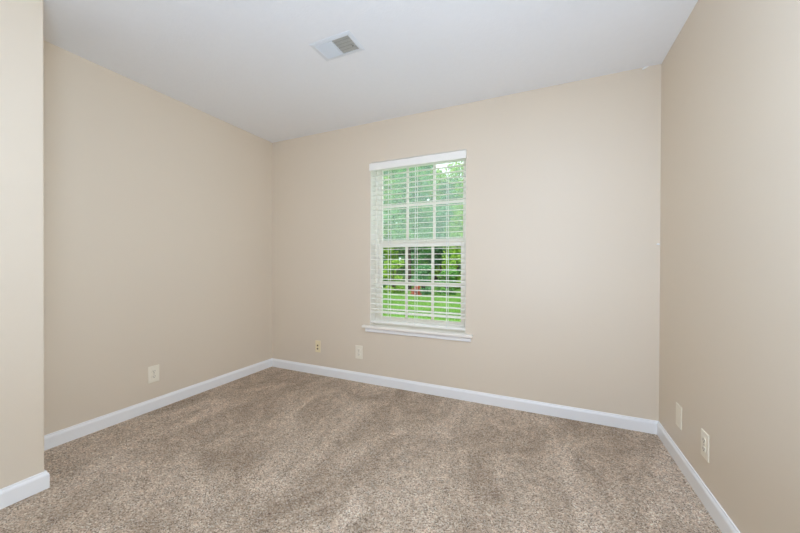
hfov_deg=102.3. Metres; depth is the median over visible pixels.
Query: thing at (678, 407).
blank wall plate
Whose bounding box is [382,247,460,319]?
grille
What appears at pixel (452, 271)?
shrub
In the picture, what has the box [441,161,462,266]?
tree
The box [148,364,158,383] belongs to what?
wall outlet
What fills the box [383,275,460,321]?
lawn
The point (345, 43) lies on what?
ceiling vent
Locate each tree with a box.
[383,170,404,273]
[383,175,399,272]
[384,167,437,289]
[398,166,429,276]
[398,170,419,277]
[420,205,458,279]
[422,169,446,279]
[423,165,432,173]
[437,178,462,274]
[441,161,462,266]
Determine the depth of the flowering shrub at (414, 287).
17.75 m
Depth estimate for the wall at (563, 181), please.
2.48 m
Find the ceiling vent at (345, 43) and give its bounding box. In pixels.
[309,31,364,60]
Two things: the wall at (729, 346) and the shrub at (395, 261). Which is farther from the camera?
the shrub at (395, 261)
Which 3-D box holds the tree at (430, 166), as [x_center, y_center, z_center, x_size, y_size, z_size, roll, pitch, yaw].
[3.780,-7.767,47.461,4.548,18.832,4.848,0,0,24]
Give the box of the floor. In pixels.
[0,367,721,532]
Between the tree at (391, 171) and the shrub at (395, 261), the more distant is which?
the tree at (391, 171)
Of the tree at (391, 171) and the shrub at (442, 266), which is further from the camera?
the tree at (391, 171)
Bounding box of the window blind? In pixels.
[369,150,466,329]
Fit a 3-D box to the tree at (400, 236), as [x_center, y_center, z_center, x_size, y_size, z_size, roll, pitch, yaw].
[0.762,-2.639,22.222,3.397,8.799,3.732,0,0,24]
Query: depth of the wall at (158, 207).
2.39 m
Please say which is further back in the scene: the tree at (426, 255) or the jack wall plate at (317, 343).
the tree at (426, 255)
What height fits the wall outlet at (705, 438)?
0.126 m
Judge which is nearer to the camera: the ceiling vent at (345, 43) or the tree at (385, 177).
the ceiling vent at (345, 43)
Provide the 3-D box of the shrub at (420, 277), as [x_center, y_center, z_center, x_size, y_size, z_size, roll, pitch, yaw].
[1.367,0.770,18.938,1.386,1.923,1.354,0,0,24]
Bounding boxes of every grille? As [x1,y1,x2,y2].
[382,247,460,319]
[383,164,462,239]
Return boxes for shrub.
[383,258,404,292]
[410,286,421,294]
[411,253,421,281]
[411,257,434,287]
[412,265,434,294]
[435,267,458,294]
[441,260,460,288]
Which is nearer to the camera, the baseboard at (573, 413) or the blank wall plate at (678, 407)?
the blank wall plate at (678, 407)
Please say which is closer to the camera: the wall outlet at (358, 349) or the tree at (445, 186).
the wall outlet at (358, 349)
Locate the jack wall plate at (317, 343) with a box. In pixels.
[315,340,319,351]
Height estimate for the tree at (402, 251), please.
20.020 m
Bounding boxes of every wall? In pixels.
[0,0,43,488]
[43,40,271,434]
[272,64,661,420]
[659,0,799,532]
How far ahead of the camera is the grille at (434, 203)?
2.95 m
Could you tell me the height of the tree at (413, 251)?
15.201 m
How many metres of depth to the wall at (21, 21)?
1.52 m
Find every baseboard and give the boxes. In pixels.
[0,358,271,509]
[272,358,657,434]
[657,421,740,532]
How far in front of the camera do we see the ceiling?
1.97 m
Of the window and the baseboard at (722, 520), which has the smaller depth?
the baseboard at (722, 520)
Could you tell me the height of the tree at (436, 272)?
12.679 m
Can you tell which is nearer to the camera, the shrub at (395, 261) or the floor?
the floor
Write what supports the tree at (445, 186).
on the lawn at (403, 286)
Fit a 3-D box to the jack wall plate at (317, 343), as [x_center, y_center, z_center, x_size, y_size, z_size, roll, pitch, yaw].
[-0.834,0.811,3.266,0.062,0.118,0.010,0,0,24]
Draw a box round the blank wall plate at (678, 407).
[676,402,681,429]
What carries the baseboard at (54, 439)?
attached to the wall at (158, 207)
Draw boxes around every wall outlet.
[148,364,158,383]
[355,345,362,358]
[701,428,709,462]
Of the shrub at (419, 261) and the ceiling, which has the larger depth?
the shrub at (419, 261)
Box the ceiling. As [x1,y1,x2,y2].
[43,0,697,142]
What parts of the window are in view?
sill, sash, sash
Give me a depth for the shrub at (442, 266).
23.32 m
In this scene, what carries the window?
in the wall at (563, 181)
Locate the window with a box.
[362,149,472,341]

